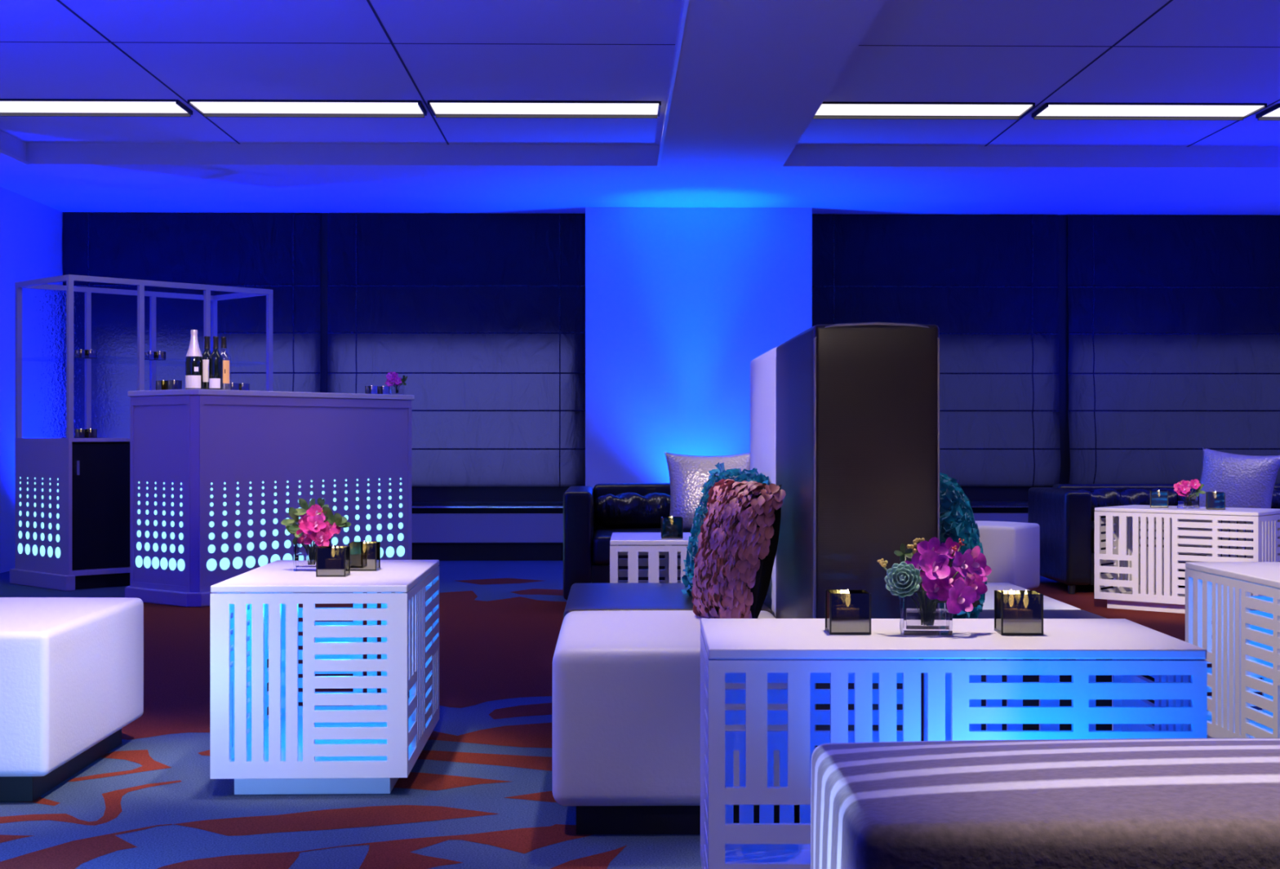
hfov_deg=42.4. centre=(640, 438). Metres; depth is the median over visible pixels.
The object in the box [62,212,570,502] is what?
window
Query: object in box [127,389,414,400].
countertop
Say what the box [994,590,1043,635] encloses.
candle holder
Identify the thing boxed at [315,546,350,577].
candle holder
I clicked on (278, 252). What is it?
roman shade
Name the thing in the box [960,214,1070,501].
window
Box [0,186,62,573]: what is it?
wall
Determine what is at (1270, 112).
diffuser
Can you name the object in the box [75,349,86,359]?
candle holder
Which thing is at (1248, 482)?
cushion
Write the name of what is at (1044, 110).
diffuser
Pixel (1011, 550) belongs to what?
ottoman
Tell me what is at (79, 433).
candle holder
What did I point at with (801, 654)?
table
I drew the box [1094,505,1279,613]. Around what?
table
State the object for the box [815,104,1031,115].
diffuser
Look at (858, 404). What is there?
partition
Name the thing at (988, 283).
roman shade
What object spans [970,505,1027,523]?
heater cover
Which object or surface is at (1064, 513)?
leather sofa
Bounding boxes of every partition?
[750,346,777,618]
[776,322,939,748]
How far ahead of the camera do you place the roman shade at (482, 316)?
11.54 m
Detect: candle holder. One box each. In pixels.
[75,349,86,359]
[75,429,86,438]
[85,350,97,359]
[86,429,97,438]
[144,351,155,360]
[154,351,165,360]
[155,380,166,390]
[166,380,182,390]
[225,383,239,390]
[239,383,249,391]
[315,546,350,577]
[347,541,380,571]
[364,386,377,394]
[377,386,389,394]
[661,516,683,538]
[825,589,871,635]
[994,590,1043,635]
[1150,490,1168,507]
[1205,492,1225,510]
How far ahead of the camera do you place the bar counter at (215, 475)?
8.55 m
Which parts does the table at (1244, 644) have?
panel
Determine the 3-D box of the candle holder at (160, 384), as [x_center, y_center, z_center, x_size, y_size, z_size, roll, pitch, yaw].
[-2.484,-0.274,8.600,0.055,0.057,0.055,0,0,43]
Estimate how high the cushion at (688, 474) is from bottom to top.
0.408 m
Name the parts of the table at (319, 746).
panel, panel, panel, panel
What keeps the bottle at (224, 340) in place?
on the bar counter at (215, 475)
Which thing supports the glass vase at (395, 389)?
on the bar counter at (215, 475)
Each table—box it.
[209,560,439,795]
[609,533,691,582]
[700,618,1207,868]
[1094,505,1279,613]
[1185,562,1279,738]
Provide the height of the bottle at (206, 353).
0.301 m
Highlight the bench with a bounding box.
[810,737,1279,868]
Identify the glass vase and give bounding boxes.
[293,538,330,571]
[389,383,404,395]
[899,588,952,635]
[1177,493,1199,508]
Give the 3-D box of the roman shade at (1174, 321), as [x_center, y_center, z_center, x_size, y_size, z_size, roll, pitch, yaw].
[3.905,-0.616,11.612,1.797,1.912,0.105,0,0,-1]
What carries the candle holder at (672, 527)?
on the table at (671, 562)
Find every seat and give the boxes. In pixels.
[551,610,798,834]
[563,582,773,618]
[977,609,1154,730]
[982,582,1080,609]
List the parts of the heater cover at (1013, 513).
steel rail, panel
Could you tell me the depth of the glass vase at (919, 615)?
2.89 m
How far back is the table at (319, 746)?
3.87 m
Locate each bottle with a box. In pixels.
[185,329,203,389]
[201,336,211,389]
[208,336,222,390]
[221,337,229,383]
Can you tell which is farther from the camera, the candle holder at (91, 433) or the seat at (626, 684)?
the candle holder at (91, 433)
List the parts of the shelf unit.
post, plinth moulding, post, handle, post, door, textured glass, post, rail, post, post, post, post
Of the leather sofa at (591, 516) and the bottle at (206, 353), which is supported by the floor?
the leather sofa at (591, 516)
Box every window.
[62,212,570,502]
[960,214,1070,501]
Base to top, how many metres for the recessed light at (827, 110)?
0.030 m
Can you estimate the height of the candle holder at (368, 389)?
0.053 m
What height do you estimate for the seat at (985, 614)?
0.405 m
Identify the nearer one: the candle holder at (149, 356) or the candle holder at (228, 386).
the candle holder at (228, 386)
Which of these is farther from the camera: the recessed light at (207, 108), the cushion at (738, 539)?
the recessed light at (207, 108)
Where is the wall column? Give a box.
[585,207,812,488]
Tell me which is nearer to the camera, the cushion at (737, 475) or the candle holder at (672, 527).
the cushion at (737, 475)
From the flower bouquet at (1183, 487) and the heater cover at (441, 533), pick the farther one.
the heater cover at (441, 533)
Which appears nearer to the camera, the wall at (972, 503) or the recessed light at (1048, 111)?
the recessed light at (1048, 111)
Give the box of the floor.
[0,560,1262,868]
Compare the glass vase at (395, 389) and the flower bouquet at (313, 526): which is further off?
the glass vase at (395, 389)
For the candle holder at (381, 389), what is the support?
on the bar counter at (215, 475)
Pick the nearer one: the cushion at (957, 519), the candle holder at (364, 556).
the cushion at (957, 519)
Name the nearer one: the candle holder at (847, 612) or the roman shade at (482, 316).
the candle holder at (847, 612)
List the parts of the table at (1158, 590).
panel, panel, panel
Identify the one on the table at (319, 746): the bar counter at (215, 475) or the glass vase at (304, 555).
the glass vase at (304, 555)
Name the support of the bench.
on the floor
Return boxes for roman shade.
[61,212,320,438]
[327,213,585,487]
[812,214,1060,486]
[1067,214,1279,484]
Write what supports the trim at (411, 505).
attached to the wall at (972, 503)
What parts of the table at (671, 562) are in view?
panel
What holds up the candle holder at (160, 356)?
on the shelf unit
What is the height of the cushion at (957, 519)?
0.419 m
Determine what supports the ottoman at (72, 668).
on the floor
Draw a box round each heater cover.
[411,506,563,560]
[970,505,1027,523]
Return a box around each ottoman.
[0,597,143,802]
[974,520,1039,590]
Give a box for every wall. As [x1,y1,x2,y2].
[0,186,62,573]
[411,501,1027,505]
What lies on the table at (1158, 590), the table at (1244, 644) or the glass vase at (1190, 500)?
the glass vase at (1190, 500)
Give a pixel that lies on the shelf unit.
(72, 495)
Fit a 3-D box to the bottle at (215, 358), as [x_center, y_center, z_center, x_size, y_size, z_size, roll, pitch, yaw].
[-2.246,-0.392,8.740,0.072,0.293,0.073,0,0,-1]
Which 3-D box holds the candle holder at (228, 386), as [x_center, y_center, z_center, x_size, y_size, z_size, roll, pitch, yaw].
[-2.210,-0.273,8.950,0.053,0.055,0.053,0,0,43]
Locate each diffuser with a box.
[0,101,187,113]
[190,102,423,114]
[430,102,658,115]
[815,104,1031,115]
[1036,105,1263,116]
[1262,107,1279,116]
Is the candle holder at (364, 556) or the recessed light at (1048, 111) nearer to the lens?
the candle holder at (364, 556)
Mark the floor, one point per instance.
(478, 793)
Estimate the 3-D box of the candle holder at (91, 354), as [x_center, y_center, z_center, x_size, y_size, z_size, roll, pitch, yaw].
[-3.202,-0.490,9.620,0.051,0.053,0.051,0,0,43]
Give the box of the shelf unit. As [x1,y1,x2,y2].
[9,274,273,591]
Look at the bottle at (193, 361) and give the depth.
8.69 m
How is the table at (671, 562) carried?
on the floor
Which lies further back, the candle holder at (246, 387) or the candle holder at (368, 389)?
the candle holder at (368, 389)
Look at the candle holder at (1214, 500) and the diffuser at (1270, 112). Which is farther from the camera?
the diffuser at (1270, 112)
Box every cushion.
[591,528,690,565]
[664,452,750,530]
[680,462,769,597]
[691,479,786,618]
[939,472,986,618]
[1199,447,1279,524]
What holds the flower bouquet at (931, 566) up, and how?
on the glass vase at (919, 615)
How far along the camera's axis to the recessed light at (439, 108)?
8.44 m
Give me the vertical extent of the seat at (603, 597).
0.405 m
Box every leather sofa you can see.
[563,483,690,600]
[1027,483,1279,594]
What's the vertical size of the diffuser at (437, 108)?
0.011 m
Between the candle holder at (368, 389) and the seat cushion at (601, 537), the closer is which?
the seat cushion at (601, 537)
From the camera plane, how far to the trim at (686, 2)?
7.41 m
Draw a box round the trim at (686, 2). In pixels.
[0,0,688,167]
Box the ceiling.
[0,0,1279,215]
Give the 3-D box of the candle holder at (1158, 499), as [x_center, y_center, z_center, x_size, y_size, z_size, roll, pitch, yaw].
[2.581,0.301,8.220,0.084,0.088,0.084,0,0,16]
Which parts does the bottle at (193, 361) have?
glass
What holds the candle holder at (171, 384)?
on the bar counter at (215, 475)
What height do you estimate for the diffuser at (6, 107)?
0.011 m
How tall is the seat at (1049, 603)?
0.405 m
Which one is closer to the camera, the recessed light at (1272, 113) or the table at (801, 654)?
the table at (801, 654)
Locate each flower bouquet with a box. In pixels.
[280,497,351,546]
[385,371,407,386]
[877,537,991,614]
[1173,479,1205,496]
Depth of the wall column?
11.28 m
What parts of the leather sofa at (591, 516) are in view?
arm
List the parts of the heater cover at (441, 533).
steel rail, panel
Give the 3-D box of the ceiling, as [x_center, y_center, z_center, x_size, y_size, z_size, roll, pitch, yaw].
[1.202,-1.665,4.881,10.430,0.181,13.720,0,0,-1]
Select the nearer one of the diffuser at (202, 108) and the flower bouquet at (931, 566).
the flower bouquet at (931, 566)
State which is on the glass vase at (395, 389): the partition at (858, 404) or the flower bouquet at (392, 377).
the flower bouquet at (392, 377)
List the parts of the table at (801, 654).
panel, panel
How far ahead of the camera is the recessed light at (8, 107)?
8.40 m
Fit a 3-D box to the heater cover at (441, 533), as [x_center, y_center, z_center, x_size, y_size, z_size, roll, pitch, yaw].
[-1.957,0.656,11.383,2.875,0.377,0.130,0,0,-1]
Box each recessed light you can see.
[0,98,192,116]
[187,99,426,117]
[427,100,661,118]
[812,102,1035,119]
[1031,102,1266,120]
[1255,103,1279,120]
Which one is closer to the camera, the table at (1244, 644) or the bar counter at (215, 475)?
the table at (1244, 644)
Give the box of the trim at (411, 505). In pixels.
[411,505,563,559]
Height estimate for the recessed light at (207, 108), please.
0.030 m
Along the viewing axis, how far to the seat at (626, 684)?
3.47 m
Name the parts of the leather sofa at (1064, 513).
arm, leg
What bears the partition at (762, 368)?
on the floor
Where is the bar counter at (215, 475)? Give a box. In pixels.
[124,389,414,607]

